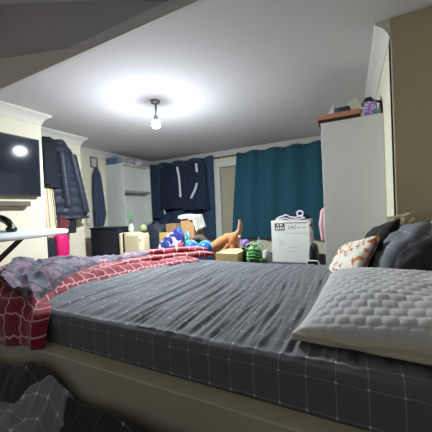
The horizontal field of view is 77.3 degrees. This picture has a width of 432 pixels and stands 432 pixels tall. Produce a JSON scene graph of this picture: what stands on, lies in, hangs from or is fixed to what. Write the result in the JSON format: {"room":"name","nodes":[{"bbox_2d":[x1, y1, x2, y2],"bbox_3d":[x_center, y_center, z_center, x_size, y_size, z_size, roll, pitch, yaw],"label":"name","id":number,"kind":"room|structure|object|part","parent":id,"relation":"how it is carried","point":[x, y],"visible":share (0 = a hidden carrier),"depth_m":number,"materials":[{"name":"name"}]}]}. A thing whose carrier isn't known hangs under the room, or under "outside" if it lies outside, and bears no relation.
{"room":"bedroom","nodes":[
{"label":"bedroom","id":0,"kind":"room"},
{"bbox_2d":[0,115,47,265],"bbox_3d":[-2.938,-0.577,1.943,0.350,3.450,3.110,-2,1,26],"label":"wall","id":1,"kind":"structure","parent":0,"point":[33,216],"depth_m":3.08,"materials":[{"name":"beige paint"}]},
{"bbox_2d":[0,201,30,206],"bbox_3d":[-2.332,-0.120,2.638,0.081,0.058,0.960,-2,1,26],"label":"soundbar","id":2,"kind":"object","parent":1,"relation":"attached to","point":[2,203],"visible":1,"depth_m":2.91,"materials":[{"name":"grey plastic"}]},
{"bbox_2d":[0,132,40,196],"bbox_3d":[-2.341,-0.535,2.648,0.084,0.663,1.170,-2,1,26],"label":"television","id":3,"kind":"object","parent":1,"relation":"attached to","point":[19,155],"visible":1,"depth_m":2.96,"materials":[{"name":"black plastic"}]},
{"bbox_2d":[48,143,85,256],"bbox_3d":[-2.700,-0.075,4.079,0.900,2.350,0.890,-2,1,26],"label":"wall","id":4,"kind":"structure","parent":0,"point":[76,240],"depth_m":4.19,"materials":[{"name":"beige paint"}]},
{"bbox_2d":[86,196,91,226],"bbox_3d":[-2.045,-0.074,4.316,0.064,0.483,0.116,-2,1,26],"label":"scarf","id":5,"kind":"object","parent":4,"relation":"hanging from","point":[88,220],"visible":0.5,"depth_m":4.29,"materials":[{"name":"grey fabric"}]},
{"bbox_3d":[-2.280,-0.946,3.830,0.131,0.060,0.660,-2,1,26],"label":"coat rack","id":6,"kind":"object","parent":4,"relation":"attached to","visible":0},
{"bbox_2d":[41,136,60,187],"bbox_3d":[-2.241,-0.722,3.628,0.217,0.702,0.360,-2,1,26],"label":"coat","id":7,"kind":"object","parent":6,"relation":"hanging from","point":[49,153],"visible":0.62,"depth_m":3.57,"materials":[{"name":"grey fabric"}]},
{"bbox_2d":[41,136,54,141],"bbox_3d":[-2.265,-1.015,3.628,0.121,0.115,0.184,-2,1,26],"label":"hood","id":8,"kind":"object","parent":7,"relation":"attached to","point":[43,139],"depth_m":3.57,"materials":[{"name":"grey fabric"}]},
{"bbox_2d":[44,188,57,237],"bbox_3d":[-2.257,-0.122,3.584,0.157,0.824,0.304,-2,1,26],"label":"robe","id":9,"kind":"object","parent":6,"relation":"hanging from","point":[50,209],"visible":0.27,"depth_m":3.58,"materials":[{"name":"beige fabric"}]},
{"bbox_2d":[47,237,56,257],"bbox_3d":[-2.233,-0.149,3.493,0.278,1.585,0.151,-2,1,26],"label":"handbag","id":10,"kind":"object","parent":6,"relation":"hanging from","point":[52,251],"visible":0.43,"depth_m":3.44,"materials":[{"name":"grey fabric"}]},
{"bbox_2d":[53,234,69,255],"bbox_3d":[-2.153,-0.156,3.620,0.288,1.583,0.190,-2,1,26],"label":"backpack","id":11,"kind":"object","parent":6,"relation":"hanging from","point":[62,240],"visible":0.48,"depth_m":3.55,"materials":[{"name":"pink fabric"}]},
{"bbox_2d":[53,139,89,219],"bbox_3d":[-2.110,-0.518,3.889,0.256,1.130,0.569,-2,1,26],"label":"coat","id":12,"kind":"object","parent":6,"relation":"hanging from","point":[71,202],"visible":0.76,"depth_m":3.78,"materials":[{"name":"blue fabric"}]},
{"bbox_2d":[55,139,65,143],"bbox_3d":[-2.188,-1.021,3.784,0.127,0.114,0.174,-2,1,26],"label":"hood","id":13,"kind":"object","parent":12,"relation":"attached to","point":[58,141],"depth_m":3.74,"materials":[{"name":"blue fabric"}]},
{"bbox_2d":[57,215,69,230],"bbox_3d":[-2.123,0.074,3.742,0.106,0.296,0.205,-2,1,26],"label":"scarf","id":14,"kind":"object","parent":12,"relation":"hanging from","point":[62,223],"visible":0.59,"depth_m":3.71,"materials":[{"name":"red fabric"}]},
{"bbox_2d":[68,219,75,232],"bbox_3d":[-2.093,0.018,3.899,0.121,0.460,0.160,-2,1,26],"label":"trousers","id":15,"kind":"object","parent":12,"relation":"hanging from","point":[72,227],"visible":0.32,"depth_m":3.87,"materials":[{"name":"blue fabric"}]},
{"bbox_2d":[0,1,165,58],"bbox_3d":[-1.267,-1.724,2.207,2.580,0.940,0.049,-2,1,26],"label":"wall","id":16,"kind":"structure","parent":0,"point":[25,29],"depth_m":2.21,"materials":[{"name":"grey paint"}]},
{"bbox_2d":[0,0,203,90],"bbox_3d":[-1.193,-1.428,2.143,2.650,0.384,0.020,-2,1,26],"label":"trim","id":17,"kind":"structure","parent":16,"relation":"attached to","point":[14,70],"depth_m":2.24,"materials":[{"name":"white paint"}]},
{"bbox_2d":[81,155,152,256],"bbox_3d":[-2.083,-0.132,5.637,0.100,2.350,2.450,-2,1,26],"label":"wall","id":18,"kind":"structure","parent":0,"point":[86,170],"depth_m":5.01,"materials":[{"name":"beige paint"}]},
{"bbox_2d":[90,156,97,167],"bbox_3d":[-2.309,-1.014,5.112,0.020,0.206,0.162,-2,1,26],"label":"picture frame","id":19,"kind":"object","parent":18,"relation":"attached to","point":[93,160],"visible":0.94,"depth_m":5.11,"materials":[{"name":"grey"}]},
{"bbox_2d":[91,158,96,166],"bbox_3d":[-2.315,-1.014,5.115,0.008,0.166,0.122,-2,1,26],"label":"print","id":20,"kind":"object","parent":19,"relation":"attached to","point":[93,160],"depth_m":5.11},
{"bbox_2d":[92,167,106,225],"bbox_3d":[-2.208,-0.376,5.101,0.170,1.132,0.279,-2,1,26],"label":"gown","id":21,"kind":"object","parent":18,"relation":"hanging from","point":[99,208],"visible":1,"depth_m":5.01,"materials":[{"name":"blue fabric"}]},
{"bbox_2d":[159,232,170,241],"bbox_3d":[-0.792,0.427,4.321,0.197,0.324,0.100,-2,1,26],"label":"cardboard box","id":22,"kind":"object","parent":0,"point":[162,235],"visible":0.34,"depth_m":4.30,"materials":[{"name":"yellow cardboard"}]},
{"bbox_2d":[0,0,431,161],"bbox_3d":[-0.815,-1.793,2.649,5.140,1.060,6.550,-2,1,26],"label":"ceiling","id":23,"kind":"structure","parent":0,"point":[224,75],"depth_m":2.51,"materials":[{"name":"white paint"}]},
{"bbox_2d":[150,99,159,127],"bbox_3d":[-0.669,-1.125,2.995,0.110,0.299,0.110,-2,1,26],"label":"pendant lamp","id":24,"kind":"object","parent":23,"relation":"hanging from","point":[156,124],"visible":1,"depth_m":2.97,"materials":[{"name":"white glass"}]},
{"bbox_3d":[-0.664,-1.019,2.997,0.088,0.086,0.088,-2,1,26],"label":"bulb","id":25,"kind":"part","parent":24,"relation":"part of","materials":[{"name":"white glass"}]},
{"bbox_2d":[207,144,325,253],"bbox_3d":[0.548,-0.252,5.650,4.804,2.350,0.120,-2,1,26],"label":"wall","id":26,"kind":"structure","parent":0,"point":[267,243],"depth_m":5.45,"materials":[{"name":"beige paint"}]},
{"bbox_2d":[0,19,390,167],"bbox_3d":[-0.360,-1.243,3.898,4.604,0.125,3.750,-2,1,26],"label":"trim","id":27,"kind":"structure","parent":26,"relation":"attached to","point":[381,34],"depth_m":3.13,"materials":[{"name":"white paint"}]},
{"bbox_2d":[214,160,243,250],"bbox_3d":[0.299,-0.113,5.751,0.620,2.090,0.130,-2,1,26],"label":"door","id":28,"kind":"structure","parent":26,"relation":"in","point":[224,172],"depth_m":5.78,"materials":[{"name":"white wood"}]},
{"bbox_3d":[0.322,-0.061,5.759,0.380,1.965,0.040,-2,1,26],"label":"panel","id":29,"kind":"part","parent":28,"relation":"part of","materials":[{"name":"beige wood"}]},
{"bbox_2d":[149,143,320,167],"bbox_3d":[0.190,-1.232,5.653,3.965,0.050,0.120,-2,1,26],"label":"curtain rod","id":30,"kind":"object","parent":26,"relation":"attached to","point":[320,143],"visible":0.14,"depth_m":5.51,"materials":[{"name":"brown metal"}]},
{"bbox_2d":[159,164,185,208],"bbox_3d":[-0.964,-0.689,6.083,0.742,1.050,0.213,-2,1,33],"label":"tracksuit top","id":31,"kind":"object","parent":30,"relation":"hanging from","point":[172,189],"visible":1,"depth_m":6.00,"materials":[{"name":"blue fabric"}]},
{"bbox_2d":[150,155,214,237],"bbox_3d":[-0.790,-0.379,6.132,1.692,1.767,0.099,-2,1,26],"label":"curtain","id":32,"kind":"object","parent":30,"relation":"hanging from","point":[171,216],"visible":0.3,"depth_m":5.89,"materials":[{"name":"blue fabric"}]},
{"bbox_2d":[152,169,165,217],"bbox_3d":[-1.352,-0.529,6.333,0.409,1.154,0.076,-2,1,31],"label":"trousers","id":33,"kind":"object","parent":32,"relation":"hanging from","point":[157,212],"visible":0.78,"depth_m":6.32,"materials":[{"name":"blue fabric"}]},
{"bbox_2d":[183,161,209,209],"bbox_3d":[-0.439,-0.682,5.813,0.643,1.100,0.235,-2,1,26],"label":"tracksuit top","id":34,"kind":"object","parent":30,"relation":"hanging from","point":[194,172],"visible":1,"depth_m":5.72,"materials":[{"name":"blue fabric"}]},
{"bbox_2d":[232,140,323,238],"bbox_3d":[1.121,-0.441,5.181,1.862,1.752,0.099,-2,1,26],"label":"curtain","id":35,"kind":"object","parent":30,"relation":"hanging from","point":[271,183],"visible":0.86,"depth_m":5.16,"materials":[{"name":"teal fabric"}]},
{"bbox_2d":[376,43,395,216],"bbox_3d":[1.954,-0.272,3.195,0.100,2.350,3.025,-2,1,26],"label":"wall","id":36,"kind":"structure","parent":0,"point":[384,89],"depth_m":2.10,"materials":[{"name":"beige paint"}]},
{"bbox_2d":[389,6,431,221],"bbox_3d":[1.452,-0.209,1.806,0.436,2.320,0.112,-2,1,26],"label":"wall","id":37,"kind":"structure","parent":0,"point":[411,33],"depth_m":1.79,"materials":[{"name":"beige paint"}]},
{"bbox_3d":[-0.683,1.084,2.701,5.140,0.100,6.550,-2,1,26],"label":"floor","id":38,"kind":"structure","parent":0,"visible":0},
{"bbox_2d":[0,228,67,261],"bbox_3d":[-2.051,0.618,2.378,1.395,0.963,0.380,-4,1,-41],"label":"ironing board","id":39,"kind":"object","parent":38,"relation":"on","point":[19,235],"visible":0.82,"depth_m":2.53,"materials":[{"name":"grey metal"}]},
{"bbox_2d":[0,215,17,232],"bbox_3d":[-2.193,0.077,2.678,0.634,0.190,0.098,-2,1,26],"label":"headphones","id":40,"kind":"object","parent":39,"relation":"on","point":[5,220],"visible":0.84,"depth_m":2.55,"materials":[{"name":"black plastic"}]},
{"bbox_2d":[5,226,17,232],"bbox_3d":[-1.931,0.128,2.550,0.056,0.070,0.098,-2,1,26],"label":"ear cup","id":41,"kind":"object","parent":40,"relation":"on","point":[9,229],"depth_m":2.53,"materials":[{"name":"black plastic"}]},
{"bbox_3d":[-2.215,0.649,2.388,0.889,0.897,0.026,-3,1,-38],"label":"leg","id":42,"kind":"part","parent":39,"relation":"part of","materials":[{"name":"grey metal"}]},
{"bbox_3d":[-2.063,0.645,2.214,0.304,0.897,0.845,-2,1,26],"label":"leg","id":43,"kind":"part","parent":39,"relation":"part of","materials":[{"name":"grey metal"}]},
{"bbox_2d":[0,361,155,431],"bbox_3d":[-0.717,0.844,0.854,1.600,0.429,0.550,-2,1,26],"label":"duvet","id":44,"kind":"object","parent":38,"relation":"on","point":[14,380],"visible":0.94,"depth_m":1.02,"materials":[{"name":"fabric"}]},
{"bbox_2d":[0,375,75,431],"bbox_3d":[-0.871,0.782,0.972,0.599,0.254,0.368,-2,1,9],"label":"sheet","id":45,"kind":"object","parent":44,"relation":"on","point":[41,408],"visible":0.98,"depth_m":1.04,"materials":[{"name":"grey fabric"}]},
{"bbox_2d":[89,226,128,256],"bbox_3d":[-1.766,0.616,4.588,0.669,0.865,0.320,-2,1,26],"label":"base cabinet","id":46,"kind":"object","parent":38,"relation":"on","point":[104,240],"visible":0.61,"depth_m":4.44,"materials":[{"name":"black wood"}]},
{"bbox_3d":[-1.785,0.199,4.580,0.669,0.030,0.320,-2,1,26],"label":"lid","id":47,"kind":"part","parent":46,"relation":"part of","materials":[{"name":"grey stone"}]},
{"bbox_2d":[105,163,151,231],"bbox_3d":[-1.768,0.005,5.603,0.484,2.050,0.788,-2,1,26],"label":"shelf unit","id":48,"kind":"object","parent":38,"relation":"on","point":[128,186],"visible":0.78,"depth_m":5.42,"materials":[{"name":"grey wood"}]},
{"bbox_2d":[105,156,117,164],"bbox_3d":[-2.023,-1.082,5.356,0.280,0.150,0.190,-2,1,26],"label":"storage box","id":49,"kind":"object","parent":48,"relation":"on","point":[109,160],"visible":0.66,"depth_m":5.27,"materials":[{"name":"blue plastic"}]},
{"bbox_3d":[-1.938,0.029,5.264,0.480,2.030,0.020,-2,1,26],"label":"panel","id":50,"kind":"part","parent":48,"relation":"part of","materials":[{"name":"white wood"}]},
{"bbox_2d":[117,157,127,163],"bbox_3d":[-1.823,-1.074,5.263,0.140,0.120,0.160,-2,1,26],"label":"storage box","id":51,"kind":"object","parent":48,"relation":"on","point":[119,159],"visible":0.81,"depth_m":5.20,"materials":[{"name":"grey plastic"}]},
{"bbox_3d":[-1.815,-1.009,5.585,0.484,0.020,0.788,-2,1,26],"label":"panel","id":52,"kind":"part","parent":48,"relation":"part of","materials":[{"name":"white wood"}]},
{"bbox_2d":[128,158,134,164],"bbox_3d":[-1.790,-1.095,5.512,0.281,0.157,0.243,-2,1,26],"label":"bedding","id":53,"kind":"object","parent":48,"relation":"on","point":[130,161],"visible":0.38,"depth_m":5.43,"materials":[{"name":"fabric"}]},
{"bbox_3d":[-1.703,0.012,5.571,0.010,2.030,0.740,-2,1,26],"label":"panel","id":54,"kind":"part","parent":48,"relation":"part of","materials":[{"name":"white wood"}]},
{"bbox_3d":[-1.651,-0.482,5.525,0.156,0.045,0.740,-2,1,26],"label":"shelf","id":55,"kind":"part","parent":48,"relation":"part of","materials":[{"name":"grey wood"}]},
{"bbox_2d":[134,160,143,165],"bbox_3d":[-1.674,-1.111,5.745,0.290,0.166,0.242,-2,1,26],"label":"bedding","id":56,"kind":"object","parent":48,"relation":"on","point":[137,162],"visible":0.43,"depth_m":5.65,"materials":[{"name":"white fabric"}]},
{"bbox_3d":[-1.540,0.546,5.512,0.018,0.850,0.736,-2,1,26],"label":"door","id":57,"kind":"part","parent":48,"relation":"part of","materials":[{"name":"white wood"}]},
{"bbox_3d":[-1.601,0.001,5.944,0.480,2.030,0.020,-2,1,26],"label":"panel","id":58,"kind":"part","parent":48,"relation":"part of","materials":[{"name":"white wood"}]},
{"bbox_2d":[119,231,149,253],"bbox_3d":[-1.264,0.640,4.236,0.469,0.785,0.226,-2,1,26],"label":"suitcase","id":59,"kind":"object","parent":38,"relation":"on","point":[128,241],"visible":0.27,"depth_m":4.13,"materials":[{"name":"beige"}]},
{"bbox_2d":[125,210,134,231],"bbox_3d":[-1.358,0.081,4.277,0.154,0.335,0.186,-3,1,-25],"label":"vase","id":60,"kind":"object","parent":59,"relation":"on","point":[131,227],"visible":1,"depth_m":4.25,"materials":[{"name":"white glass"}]},
{"bbox_2d":[140,224,146,231],"bbox_3d":[-1.110,0.181,4.133,0.116,0.116,0.116,-2,1,26],"label":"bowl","id":61,"kind":"object","parent":59,"relation":"on","point":[143,228],"visible":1,"depth_m":4.09,"materials":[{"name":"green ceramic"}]},
{"bbox_2d":[146,221,165,248],"bbox_3d":[-0.992,0.559,4.513,0.437,0.946,0.270,-2,1,26],"label":"rucksack","id":62,"kind":"object","parent":38,"relation":"on","point":[153,229],"visible":0.41,"depth_m":4.39,"materials":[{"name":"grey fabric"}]},
{"bbox_2d":[166,223,180,231],"bbox_3d":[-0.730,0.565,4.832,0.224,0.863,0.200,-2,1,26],"label":"shoe box","id":63,"kind":"object","parent":38,"relation":"on","point":[170,227],"visible":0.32,"depth_m":4.75,"materials":[{"name":"brown cardboard"}]},
{"bbox_2d":[0,341,369,431],"bbox_3d":[0.141,0.784,1.594,2.400,0.463,1.498,-2,1,26],"label":"double bed","id":64,"kind":"object","parent":38,"relation":"on","point":[157,401],"visible":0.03,"depth_m":0.93,"materials":[{"name":"beige fabric"}]},
{"bbox_3d":[0.143,0.548,1.594,2.280,0.215,1.340,-2,1,26],"label":"mattress","id":65,"kind":"object","parent":64,"relation":"on","visible":0},
{"bbox_2d":[46,260,431,431],"bbox_3d":[0.141,0.471,1.597,2.360,0.183,1.394,-2,1,26],"label":"sheet","id":66,"kind":"object","parent":65,"relation":"on","point":[227,326],"visible":0.63,"depth_m":1.01,"materials":[{"name":"grey fabric"}]},
{"bbox_2d":[0,246,213,350],"bbox_3d":[-0.932,0.694,2.296,1.452,0.898,1.882,-2,1,26],"label":"comforter","id":67,"kind":"object","parent":66,"relation":"on","point":[26,284],"visible":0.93,"depth_m":1.59,"materials":[{"name":"red fabric"}]},
{"bbox_2d":[292,267,431,365],"bbox_3d":[0.717,0.299,0.958,0.709,0.163,0.668,-2,1,32],"label":"pillow","id":68,"kind":"object","parent":66,"relation":"on","point":[385,312],"visible":1,"depth_m":0.83,"materials":[{"name":"grey fabric"}]},
{"bbox_2d":[364,219,399,267],"bbox_3d":[0.972,0.208,1.671,0.210,0.387,0.447,-2,1,14],"label":"pillow","id":69,"kind":"object","parent":66,"relation":"on","point":[383,230],"visible":0.37,"depth_m":1.51,"materials":[{"name":"black fabric"}]},
{"bbox_2d":[373,222,431,268],"bbox_3d":[1.017,0.201,1.526,0.265,0.354,0.481,-2,1,21],"label":"pillow","id":70,"kind":"object","parent":66,"relation":"on","point":[397,241],"visible":0.37,"depth_m":1.37,"materials":[{"name":"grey fabric"}]},
{"bbox_2d":[385,211,418,224],"bbox_3d":[1.198,0.042,1.730,0.190,0.143,0.094,-2,1,26],"label":"folded cloth","id":71,"kind":"object","parent":70,"relation":"on","point":[410,217],"visible":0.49,"depth_m":1.71,"materials":[{"name":"beige fabric"}]},
{"bbox_2d":[395,235,431,270],"bbox_3d":[0.982,0.196,1.303,0.217,0.218,0.280,-2,1,26],"label":"pillow","id":72,"kind":"object","parent":66,"relation":"on","point":[417,255],"visible":0.7,"depth_m":1.22,"materials":[{"name":"grey fabric"}]},
{"bbox_2d":[329,235,380,272],"bbox_3d":[0.832,0.271,1.676,0.183,0.336,0.518,-3,1,5],"label":"pillow","id":73,"kind":"object","parent":65,"relation":"on","point":[358,253],"visible":0.66,"depth_m":1.53,"materials":[{"name":"white fabric"}]},
{"bbox_2d":[215,251,325,264],"bbox_3d":[0.187,0.769,3.485,2.220,0.420,1.350,-2,1,26],"label":"divan","id":74,"kind":"object","parent":38,"relation":"on","point":[322,257],"visible":0.09,"depth_m":3.20,"materials":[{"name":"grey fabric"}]},
{"bbox_2d":[158,226,184,248],"bbox_3d":[-0.616,0.364,3.672,0.419,0.444,0.119,-2,1,26],"label":"gift bag","id":75,"kind":"object","parent":74,"relation":"on","point":[172,239],"visible":0.56,"depth_m":3.59,"materials":[{"name":"blue paper"}]},
{"bbox_2d":[184,231,189,245],"bbox_3d":[-0.391,0.399,3.694,0.096,0.392,0.108,-2,1,26],"label":"toy","id":76,"kind":"object","parent":74,"relation":"on","point":[187,235],"visible":0.43,"depth_m":3.67,"materials":[{"name":"blue plastic"}]},
{"bbox_2d":[184,240,197,258],"bbox_3d":[-0.296,0.438,3.237,0.171,0.294,0.170,-3,1,-18],"label":"helmet","id":77,"kind":"object","parent":74,"relation":"on","point":[190,242],"visible":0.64,"depth_m":3.20,"materials":[{"name":"blue plastic"}]},
{"bbox_2d":[181,218,203,239],"bbox_3d":[-0.361,0.298,4.213,0.231,0.545,0.300,-2,1,26],"label":"cardboard box","id":78,"kind":"object","parent":74,"relation":"on","point":[186,224],"visible":0.3,"depth_m":4.08,"materials":[{"name":"brown cardboard"}]},
{"bbox_2d":[178,214,205,231],"bbox_3d":[-0.369,0.099,4.178,0.333,0.267,0.304,-2,1,26],"label":"cloth","id":79,"kind":"object","parent":78,"relation":"on","point":[198,220],"visible":1,"depth_m":4.10,"materials":[{"name":"white fabric"}]},
{"bbox_2d":[192,235,207,244],"bbox_3d":[-0.195,0.408,3.521,0.265,0.335,0.100,-2,1,26],"label":"rolled blanket","id":80,"kind":"object","parent":74,"relation":"on","point":[198,238],"visible":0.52,"depth_m":3.48,"materials":[{"name":"grey fabric"}]},
{"bbox_2d":[198,240,212,259],"bbox_3d":[-0.131,0.434,3.155,0.171,0.292,0.170,-3,1,-18],"label":"helmet","id":81,"kind":"object","parent":74,"relation":"on","point":[206,244],"visible":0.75,"depth_m":3.10,"materials":[{"name":"blue plastic"}]},
{"bbox_2d":[211,219,242,259],"bbox_3d":[0.095,0.322,3.145,0.475,0.558,0.145,-2,1,26],"label":"plush toy","id":82,"kind":"object","parent":74,"relation":"on","point":[228,240],"visible":0.64,"depth_m":3.07,"materials":[{"name":"brown fabric"}]},
{"bbox_2d":[216,248,242,261],"bbox_3d":[0.169,0.467,2.952,0.280,0.205,0.200,-2,1,26],"label":"cardboard box","id":83,"kind":"object","parent":74,"relation":"on","point":[236,254],"visible":0.47,"depth_m":2.88,"materials":[{"name":"brown cardboard"}]},
{"bbox_2d":[241,246,249,261],"bbox_3d":[0.349,0.453,2.995,0.090,0.216,0.120,-2,1,26],"label":"gift box","id":84,"kind":"object","parent":74,"relation":"on","point":[244,249],"visible":0.2,"depth_m":2.95,"materials":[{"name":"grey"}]},
{"bbox_2d":[242,239,249,246],"bbox_3d":[0.329,0.300,2.977,0.090,0.090,0.090,-2,1,26],"label":"ball","id":85,"kind":"object","parent":84,"relation":"on","point":[245,241],"visible":0.9,"depth_m":2.95,"materials":[{"name":"purple plastic"}]},
{"bbox_2d":[246,237,263,262],"bbox_3d":[0.404,0.391,2.853,0.180,0.339,0.174,-3,1,-2],"label":"toy","id":86,"kind":"object","parent":74,"relation":"on","point":[254,253],"visible":0.8,"depth_m":2.79,"materials":[{"name":"green plastic"}]},
{"bbox_2d":[262,249,270,262],"bbox_3d":[0.566,0.475,3.032,0.102,0.200,0.167,-2,1,26],"label":"rolled blanket","id":87,"kind":"object","parent":74,"relation":"on","point":[266,255],"visible":0.66,"depth_m":2.98,"materials":[{"name":"white fabric"}]},
{"bbox_2d":[271,219,313,262],"bbox_3d":[0.933,0.287,3.267,0.429,0.484,0.362,-2,1,26],"label":"appliance box","id":88,"kind":"object","parent":74,"relation":"on","point":[292,240],"visible":0.99,"depth_m":3.11,"materials":[{"name":"grey cardboard"}]},
{"bbox_2d":[276,213,309,219],"bbox_3d":[0.912,0.006,3.231,0.404,0.086,0.255,-2,1,26],"label":"folded clothes","id":89,"kind":"object","parent":88,"relation":"on","point":[306,216],"visible":0.59,"depth_m":3.14,"materials":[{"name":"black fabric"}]},
{"bbox_2d":[276,210,304,219],"bbox_3d":[0.856,-0.008,3.122,0.336,0.112,0.029,-2,1,26],"label":"cable","id":90,"kind":"object","parent":89,"relation":"on","point":[297,216],"visible":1,"depth_m":3.09,"materials":[{"name":"white plastic"}]},
{"bbox_2d":[306,260,319,264],"bbox_3d":[0.919,0.474,2.540,0.118,0.138,0.110,-2,1,26],"label":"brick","id":91,"kind":"object","parent":74,"relation":"on","point":[316,262],"visible":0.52,"depth_m":2.49,"materials":[{"name":"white plastic"}]},
{"bbox_2d":[309,242,318,259],"bbox_3d":[1.003,0.404,2.760,0.091,0.272,0.244,-2,1,26],"label":"tote bag","id":92,"kind":"object","parent":74,"relation":"on","point":[313,251],"visible":0.6,"depth_m":2.67,"materials":[{"name":"black fabric"}]},
{"bbox_2d":[317,108,386,264],"bbox_3d":[1.365,-0.017,2.717,0.540,1.912,0.582,-2,1,26],"label":"wardrobe","id":93,"kind":"object","parent":38,"relation":"on","point":[353,152],"depth_m":2.45,"materials":[{"name":"white wood"}]},
{"bbox_2d":[319,208,324,239],"bbox_3d":[1.180,0.053,2.967,0.094,0.423,0.171,-2,1,26],"label":"hanging cloth","id":94,"kind":"object","parent":93,"relation":"hanging from","point":[321,219],"visible":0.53,"depth_m":2.91,"materials":[{"name":"pink fabric"}]},
{"bbox_3d":[1.204,-0.925,2.655,0.367,0.082,0.350,-2,1,26],"label":"drawer","id":95,"kind":"part","parent":93,"relation":"part of","materials":[{"name":"white wood"}]},
{"bbox_2d":[334,106,350,112],"bbox_3d":[1.256,-0.995,2.676,0.150,0.135,0.120,-2,1,26],"label":"storage box","id":96,"kind":"object","parent":93,"relation":"in","point":[345,108],"visible":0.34,"depth_m":2.62,"materials":[{"name":"teal"}]},
{"bbox_2d":[348,97,361,110],"bbox_3d":[1.304,-1.007,2.508,0.137,0.177,0.022,-2,1,26],"label":"booklet","id":97,"kind":"object","parent":93,"relation":"in","point":[354,104],"visible":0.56,"depth_m":2.50,"materials":[{"name":"beige paper"}]},
{"bbox_2d":[360,107,363,116],"bbox_3d":[1.328,-0.931,2.431,0.052,0.090,0.052,-2,1,26],"label":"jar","id":98,"kind":"object","parent":93,"relation":"on","point":[361,108],"visible":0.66,"depth_m":2.42,"materials":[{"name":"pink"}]},
{"bbox_2d":[364,100,375,115],"bbox_3d":[1.368,-0.949,2.399,0.096,0.125,0.040,-2,1,26],"label":"carton","id":99,"kind":"object","parent":93,"relation":"on","point":[369,107],"visible":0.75,"depth_m":2.38,"materials":[{"name":"purple cardboard"}]},
{"bbox_2d":[361,97,382,112],"bbox_3d":[1.421,-0.996,2.489,0.141,0.219,0.269,-2,1,11],"label":"bag","id":100,"kind":"object","parent":93,"relation":"on","point":[367,99],"visible":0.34,"depth_m":2.45,"materials":[{"name":"black fabric"}]}
]}

